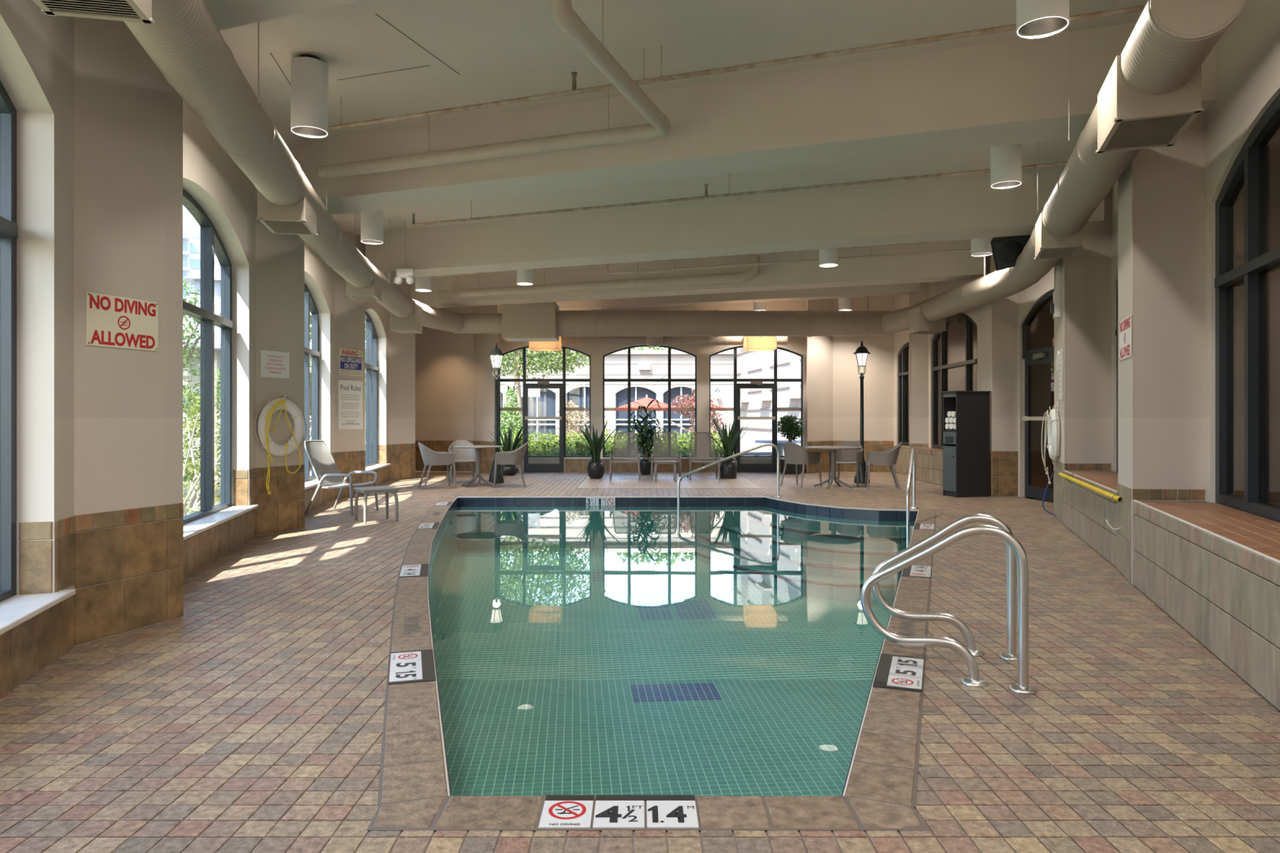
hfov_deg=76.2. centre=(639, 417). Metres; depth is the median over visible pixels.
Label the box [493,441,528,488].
armchair
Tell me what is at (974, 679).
grab rail
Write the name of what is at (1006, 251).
loudspeaker
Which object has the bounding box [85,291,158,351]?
sign
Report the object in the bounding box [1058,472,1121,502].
pole
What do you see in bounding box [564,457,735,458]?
trim
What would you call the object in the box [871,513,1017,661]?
grab rail
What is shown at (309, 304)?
window
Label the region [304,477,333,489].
trim
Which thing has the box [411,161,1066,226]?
pipe
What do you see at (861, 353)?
lamp post
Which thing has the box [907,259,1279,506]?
window panes
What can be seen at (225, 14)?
ceiling beam
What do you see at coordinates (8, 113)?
window
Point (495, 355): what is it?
lamp post
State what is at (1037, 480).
floor
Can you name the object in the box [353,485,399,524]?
side table
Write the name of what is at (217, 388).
shrub
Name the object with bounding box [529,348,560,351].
diffuser
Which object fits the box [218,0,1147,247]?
ceiling
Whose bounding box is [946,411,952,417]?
rolled towel
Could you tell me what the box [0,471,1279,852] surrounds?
floor
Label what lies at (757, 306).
ceiling light
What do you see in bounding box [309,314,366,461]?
tree
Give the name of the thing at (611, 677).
swimming pool
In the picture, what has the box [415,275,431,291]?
ceiling light
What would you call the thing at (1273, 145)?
window pane
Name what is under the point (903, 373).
window
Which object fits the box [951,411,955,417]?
rolled towel
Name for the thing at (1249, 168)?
window
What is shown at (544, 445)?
clipped hedge
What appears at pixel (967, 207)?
ceiling beam
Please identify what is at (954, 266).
ceiling beam
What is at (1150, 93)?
air duct
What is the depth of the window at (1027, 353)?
13.07 m
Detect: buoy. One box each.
[253,394,306,462]
[1046,405,1060,464]
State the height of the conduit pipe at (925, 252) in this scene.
0.362 m
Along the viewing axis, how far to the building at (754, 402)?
29.50 m
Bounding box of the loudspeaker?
[990,235,1031,271]
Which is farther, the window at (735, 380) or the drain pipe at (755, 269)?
the window at (735, 380)
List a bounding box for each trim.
[0,589,75,635]
[183,504,257,540]
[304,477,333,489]
[365,463,391,471]
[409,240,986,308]
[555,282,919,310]
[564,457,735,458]
[908,447,990,485]
[1063,470,1118,567]
[1115,275,1118,472]
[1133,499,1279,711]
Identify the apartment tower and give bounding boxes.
[182,204,220,297]
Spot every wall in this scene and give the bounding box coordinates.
[0,0,415,697]
[415,295,893,473]
[441,503,915,533]
[893,0,1279,584]
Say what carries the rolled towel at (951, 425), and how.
on the tall cabinet
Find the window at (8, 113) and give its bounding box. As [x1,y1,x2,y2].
[0,80,17,602]
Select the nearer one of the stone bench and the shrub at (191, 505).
the shrub at (191, 505)
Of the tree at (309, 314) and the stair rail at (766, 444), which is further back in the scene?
the tree at (309, 314)
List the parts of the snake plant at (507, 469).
pot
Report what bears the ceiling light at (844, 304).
in the ceiling
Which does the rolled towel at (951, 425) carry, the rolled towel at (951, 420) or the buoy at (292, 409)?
the rolled towel at (951, 420)
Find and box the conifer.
[500,386,541,448]
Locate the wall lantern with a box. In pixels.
[714,387,719,399]
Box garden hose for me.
[1042,471,1056,516]
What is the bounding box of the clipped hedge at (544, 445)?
[501,428,733,455]
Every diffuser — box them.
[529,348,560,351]
[744,348,775,351]
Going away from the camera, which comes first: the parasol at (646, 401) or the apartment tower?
the parasol at (646, 401)
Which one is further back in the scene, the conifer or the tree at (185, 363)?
the conifer
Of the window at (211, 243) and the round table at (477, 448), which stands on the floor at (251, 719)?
the round table at (477, 448)
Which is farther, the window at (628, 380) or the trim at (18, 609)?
the window at (628, 380)
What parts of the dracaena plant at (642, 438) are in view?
pot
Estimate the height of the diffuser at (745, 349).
0.006 m
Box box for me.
[1055,265,1061,293]
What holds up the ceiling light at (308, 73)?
in the ceiling
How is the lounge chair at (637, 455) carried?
on the floor at (251, 719)
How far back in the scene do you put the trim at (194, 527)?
7.49 m
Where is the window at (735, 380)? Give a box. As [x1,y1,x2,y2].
[709,346,802,457]
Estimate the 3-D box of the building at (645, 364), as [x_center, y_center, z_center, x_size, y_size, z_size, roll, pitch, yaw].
[-5.000,-0.590,35.000,18.400,4.380,2.400,0,0,0]
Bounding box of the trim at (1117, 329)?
[1115,275,1118,472]
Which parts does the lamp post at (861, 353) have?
lantern glass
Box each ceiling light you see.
[415,275,431,291]
[753,301,766,311]
[818,248,838,266]
[838,297,852,311]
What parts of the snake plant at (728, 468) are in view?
pot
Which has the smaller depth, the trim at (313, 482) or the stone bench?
the trim at (313, 482)
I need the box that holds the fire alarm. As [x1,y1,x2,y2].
[1049,289,1061,319]
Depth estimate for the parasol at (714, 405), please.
30.12 m
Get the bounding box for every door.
[523,381,564,471]
[735,381,776,471]
[1022,352,1053,502]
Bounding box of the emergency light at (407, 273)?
[392,221,415,284]
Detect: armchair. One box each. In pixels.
[417,442,457,489]
[448,440,479,484]
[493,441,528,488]
[780,442,822,488]
[827,440,863,486]
[864,442,902,489]
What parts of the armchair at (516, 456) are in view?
leg, backrest, leg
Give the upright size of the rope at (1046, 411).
0.956 m
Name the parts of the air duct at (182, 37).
grille frame, hanger rod, grille frame, hanger rod, grille frame, hanger rod, grille frame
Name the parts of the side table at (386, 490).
leg, leg, leg, leg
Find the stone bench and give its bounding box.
[740,452,772,455]
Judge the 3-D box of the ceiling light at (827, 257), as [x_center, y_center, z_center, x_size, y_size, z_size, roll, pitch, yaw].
[2.980,-2.710,12.900,0.294,0.620,0.294,0,0,0]
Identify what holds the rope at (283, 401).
hanging from the buoy at (292, 409)
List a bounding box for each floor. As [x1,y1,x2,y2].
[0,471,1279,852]
[1031,472,1053,488]
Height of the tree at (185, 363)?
4.775 m
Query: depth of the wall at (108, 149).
4.93 m
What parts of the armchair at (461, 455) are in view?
leg, backrest, seat, leg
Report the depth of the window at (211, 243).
7.90 m
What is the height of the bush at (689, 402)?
2.611 m
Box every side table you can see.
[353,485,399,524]
[653,460,676,482]
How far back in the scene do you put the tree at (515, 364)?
27.78 m
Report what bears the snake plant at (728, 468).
on the floor at (251, 719)
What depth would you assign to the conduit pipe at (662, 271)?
14.59 m
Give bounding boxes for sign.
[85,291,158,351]
[260,350,289,378]
[337,379,362,429]
[338,348,362,376]
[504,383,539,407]
[1119,314,1131,360]
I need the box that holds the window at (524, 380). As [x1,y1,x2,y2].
[498,346,591,457]
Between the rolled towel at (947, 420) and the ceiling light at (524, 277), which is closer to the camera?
the rolled towel at (947, 420)
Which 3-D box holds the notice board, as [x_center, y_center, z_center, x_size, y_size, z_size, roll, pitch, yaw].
[5.216,-0.530,10.123,0.007,0.620,0.360,0,0,22]
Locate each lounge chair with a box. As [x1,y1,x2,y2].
[304,440,378,515]
[608,431,640,480]
[649,431,681,480]
[687,431,719,479]
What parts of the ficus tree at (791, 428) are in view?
pot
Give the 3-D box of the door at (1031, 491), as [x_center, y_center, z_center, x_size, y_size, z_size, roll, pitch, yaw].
[6.242,0.145,12.775,0.178,2.290,0.993,0,0,-3]
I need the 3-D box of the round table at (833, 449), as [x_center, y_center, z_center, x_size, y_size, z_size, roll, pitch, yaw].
[3.580,0.928,15.100,1.040,0.755,1.040,0,0,-14]
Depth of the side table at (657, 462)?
16.25 m
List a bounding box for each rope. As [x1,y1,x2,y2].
[265,399,301,494]
[1040,409,1051,484]
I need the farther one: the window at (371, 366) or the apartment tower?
the apartment tower
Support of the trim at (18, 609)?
attached to the wall at (108, 149)
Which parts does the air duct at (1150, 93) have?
grille frame, hanger rod, grille frame, hanger rod, grille frame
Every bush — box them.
[555,400,610,439]
[665,387,727,436]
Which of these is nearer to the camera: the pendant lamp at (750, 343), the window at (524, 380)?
the pendant lamp at (750, 343)
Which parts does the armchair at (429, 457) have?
leg, leg, backrest, leg, leg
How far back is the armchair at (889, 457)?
14.71 m
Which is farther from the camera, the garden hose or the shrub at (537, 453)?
the shrub at (537, 453)
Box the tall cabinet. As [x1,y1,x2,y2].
[940,391,991,497]
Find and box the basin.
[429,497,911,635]
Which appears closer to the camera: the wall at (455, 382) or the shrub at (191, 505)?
the shrub at (191, 505)
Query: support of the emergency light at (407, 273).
hanging from the ceiling
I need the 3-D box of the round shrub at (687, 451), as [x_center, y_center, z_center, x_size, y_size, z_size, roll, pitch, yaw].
[1.362,1.219,21.107,1.441,0.940,0.788,0,0,0]
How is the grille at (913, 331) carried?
attached to the air duct at (1150, 93)
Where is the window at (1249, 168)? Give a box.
[1214,93,1279,522]
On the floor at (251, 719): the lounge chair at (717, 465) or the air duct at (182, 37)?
the lounge chair at (717, 465)
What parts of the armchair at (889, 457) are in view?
leg, leg, backrest, leg, leg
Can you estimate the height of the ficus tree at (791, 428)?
1.374 m
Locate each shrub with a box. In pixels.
[182,364,220,490]
[182,388,220,515]
[530,451,547,455]
[547,443,577,455]
[616,440,648,455]
[675,446,714,455]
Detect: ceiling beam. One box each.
[203,0,361,30]
[297,22,1215,214]
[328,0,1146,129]
[365,168,1104,278]
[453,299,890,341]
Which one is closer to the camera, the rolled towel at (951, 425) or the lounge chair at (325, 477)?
the lounge chair at (325, 477)
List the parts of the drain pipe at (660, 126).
hanger rod, hanger rod, hanger rod, hanger rod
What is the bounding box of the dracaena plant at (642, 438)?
[622,399,670,475]
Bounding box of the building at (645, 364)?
[309,350,733,449]
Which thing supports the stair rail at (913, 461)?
attached to the swimming pool
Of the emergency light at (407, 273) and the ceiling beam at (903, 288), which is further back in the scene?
the ceiling beam at (903, 288)
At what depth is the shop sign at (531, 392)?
30.20 m
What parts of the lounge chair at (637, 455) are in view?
leg, seat, backrest, frame, leg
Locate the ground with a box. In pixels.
[182,460,366,509]
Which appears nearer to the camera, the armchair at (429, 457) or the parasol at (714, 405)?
the armchair at (429, 457)
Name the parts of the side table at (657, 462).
leg, leg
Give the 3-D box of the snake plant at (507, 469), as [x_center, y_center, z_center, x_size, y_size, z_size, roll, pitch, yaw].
[-2.891,0.718,18.316,1.171,1.165,0.845,0,0,0]
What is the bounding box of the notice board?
[1058,348,1062,399]
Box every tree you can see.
[182,280,220,374]
[218,264,366,468]
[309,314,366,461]
[500,347,589,435]
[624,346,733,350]
[776,414,804,474]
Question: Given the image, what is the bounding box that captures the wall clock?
[1056,351,1059,373]
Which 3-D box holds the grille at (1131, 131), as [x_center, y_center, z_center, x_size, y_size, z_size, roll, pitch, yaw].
[3.010,-1.695,4.860,0.360,0.011,0.570,0,0,20]
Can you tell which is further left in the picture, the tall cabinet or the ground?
the ground
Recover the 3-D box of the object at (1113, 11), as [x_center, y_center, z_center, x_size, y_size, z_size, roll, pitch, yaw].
[0.240,-2.875,6.611,6.795,0.290,0.060,0,0,20]
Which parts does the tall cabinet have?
panel, door, panel, panel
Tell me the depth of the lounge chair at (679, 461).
17.33 m
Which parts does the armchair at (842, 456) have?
leg, leg, backrest, seat, leg, leg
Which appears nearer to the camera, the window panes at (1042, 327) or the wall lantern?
the window panes at (1042, 327)
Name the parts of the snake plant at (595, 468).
pot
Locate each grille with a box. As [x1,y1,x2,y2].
[40,0,139,17]
[262,219,312,234]
[349,295,378,301]
[395,330,418,333]
[912,330,943,333]
[1038,246,1079,258]
[1104,113,1192,150]
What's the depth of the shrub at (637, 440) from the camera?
21.21 m
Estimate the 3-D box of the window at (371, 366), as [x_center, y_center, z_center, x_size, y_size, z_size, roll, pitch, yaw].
[-5.162,-0.517,15.164,0.120,2.965,2.620,0,0,-7]
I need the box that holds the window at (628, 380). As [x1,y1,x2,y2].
[603,345,696,457]
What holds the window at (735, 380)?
in the wall at (455, 382)
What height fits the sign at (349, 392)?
0.800 m
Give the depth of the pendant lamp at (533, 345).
18.22 m
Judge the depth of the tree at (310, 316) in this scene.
25.38 m
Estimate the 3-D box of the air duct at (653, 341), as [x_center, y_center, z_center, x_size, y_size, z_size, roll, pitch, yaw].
[0.500,-1.753,18.783,5.800,0.287,0.466,0,0,0]
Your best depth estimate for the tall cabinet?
13.31 m
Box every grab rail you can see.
[860,524,1037,694]
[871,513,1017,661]
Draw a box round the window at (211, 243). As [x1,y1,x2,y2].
[182,188,233,524]
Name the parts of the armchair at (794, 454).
leg, leg, backrest, leg, leg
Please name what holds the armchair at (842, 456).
on the floor at (251, 719)
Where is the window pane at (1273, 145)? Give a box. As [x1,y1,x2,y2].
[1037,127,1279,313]
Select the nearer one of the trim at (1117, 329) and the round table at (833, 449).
the trim at (1117, 329)
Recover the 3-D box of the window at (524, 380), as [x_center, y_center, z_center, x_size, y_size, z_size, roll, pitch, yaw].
[-2.264,-0.383,19.420,2.199,2.675,0.100,0,0,0]
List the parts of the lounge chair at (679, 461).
leg, backrest, frame, leg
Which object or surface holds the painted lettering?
on the swimming pool
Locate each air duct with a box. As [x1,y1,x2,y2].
[32,0,464,333]
[560,336,787,346]
[881,0,1245,333]
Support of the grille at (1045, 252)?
attached to the air duct at (1150, 93)
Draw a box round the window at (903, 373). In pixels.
[897,342,909,446]
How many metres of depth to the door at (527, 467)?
19.27 m
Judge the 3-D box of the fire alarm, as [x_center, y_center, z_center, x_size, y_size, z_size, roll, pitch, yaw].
[5.223,-1.420,10.271,0.110,0.340,0.200,0,0,21]
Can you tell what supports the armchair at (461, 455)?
on the floor at (251, 719)
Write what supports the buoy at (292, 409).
hanging from the wall at (108, 149)
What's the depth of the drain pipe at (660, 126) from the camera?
7.36 m
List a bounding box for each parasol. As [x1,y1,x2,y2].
[619,395,673,416]
[675,402,720,407]
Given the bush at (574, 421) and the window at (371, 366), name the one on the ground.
the bush at (574, 421)
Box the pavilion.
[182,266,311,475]
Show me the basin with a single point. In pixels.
(611, 580)
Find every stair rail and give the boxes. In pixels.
[676,443,782,555]
[906,448,918,548]
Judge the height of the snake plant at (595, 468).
1.287 m
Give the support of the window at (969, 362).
in the wall at (1157, 233)
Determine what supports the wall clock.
attached to the wall at (1157, 233)
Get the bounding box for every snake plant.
[486,423,534,475]
[575,421,623,479]
[706,414,750,479]
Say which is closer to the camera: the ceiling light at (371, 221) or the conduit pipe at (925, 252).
the ceiling light at (371, 221)
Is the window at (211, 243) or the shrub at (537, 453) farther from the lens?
the shrub at (537, 453)
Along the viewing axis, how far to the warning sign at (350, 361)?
13.32 m
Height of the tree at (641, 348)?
6.867 m
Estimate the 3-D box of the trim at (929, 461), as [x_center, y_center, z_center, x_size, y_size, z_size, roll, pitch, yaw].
[5.905,0.970,15.475,0.350,0.660,3.950,0,0,0]
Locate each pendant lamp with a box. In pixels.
[528,336,561,351]
[742,336,777,351]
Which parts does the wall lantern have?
lantern glass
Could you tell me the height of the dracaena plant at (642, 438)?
1.696 m
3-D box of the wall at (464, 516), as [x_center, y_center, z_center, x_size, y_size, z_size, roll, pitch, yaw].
[0.453,1.410,8.050,6.847,0.001,10.500,0,0,0]
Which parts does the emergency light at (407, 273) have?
stem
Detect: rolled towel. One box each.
[945,417,951,422]
[945,423,950,429]
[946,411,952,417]
[949,417,955,423]
[949,423,954,429]
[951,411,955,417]
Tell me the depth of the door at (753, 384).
19.27 m
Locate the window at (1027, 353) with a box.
[1022,289,1053,359]
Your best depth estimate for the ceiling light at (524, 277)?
14.58 m
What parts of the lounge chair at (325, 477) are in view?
leg, frame, backrest, armrest, leg, seat, leg, armrest, leg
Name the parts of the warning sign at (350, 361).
blue panel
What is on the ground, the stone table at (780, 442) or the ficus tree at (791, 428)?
the stone table at (780, 442)
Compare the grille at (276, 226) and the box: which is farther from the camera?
the box
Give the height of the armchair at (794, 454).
0.844 m
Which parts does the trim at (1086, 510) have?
edge trim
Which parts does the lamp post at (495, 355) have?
lantern glass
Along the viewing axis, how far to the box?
10.16 m
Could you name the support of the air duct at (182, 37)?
hanging from the ceiling
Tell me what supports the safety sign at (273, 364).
attached to the wall at (108, 149)
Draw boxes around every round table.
[453,445,502,487]
[804,445,862,488]
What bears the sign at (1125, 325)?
attached to the wall at (1157, 233)
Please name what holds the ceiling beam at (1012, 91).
attached to the ceiling
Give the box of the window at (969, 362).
[932,312,977,448]
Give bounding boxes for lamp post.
[488,342,504,483]
[853,341,870,483]
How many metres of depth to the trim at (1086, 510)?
8.17 m
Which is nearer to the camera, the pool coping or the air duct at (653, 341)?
the pool coping
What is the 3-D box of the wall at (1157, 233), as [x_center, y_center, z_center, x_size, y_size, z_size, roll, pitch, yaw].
[4.862,-0.850,8.707,2.205,4.340,21.284,0,0,12]
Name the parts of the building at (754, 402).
arch panel, arch panel, arch panel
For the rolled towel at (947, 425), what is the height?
0.095 m
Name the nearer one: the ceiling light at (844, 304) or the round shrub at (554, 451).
the ceiling light at (844, 304)
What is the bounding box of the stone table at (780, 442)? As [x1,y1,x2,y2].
[755,440,800,455]
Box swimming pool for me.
[366,496,936,831]
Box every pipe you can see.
[316,0,671,178]
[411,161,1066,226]
[431,239,970,276]
[436,254,759,298]
[606,243,970,274]
[636,262,675,273]
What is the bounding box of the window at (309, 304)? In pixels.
[304,283,319,482]
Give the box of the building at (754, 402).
[737,347,800,455]
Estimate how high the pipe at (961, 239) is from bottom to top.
0.290 m
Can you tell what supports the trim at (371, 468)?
attached to the wall at (108, 149)
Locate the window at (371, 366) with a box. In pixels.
[364,311,378,466]
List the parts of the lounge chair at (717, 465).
leg, leg, backrest, frame, seat, leg, armrest, leg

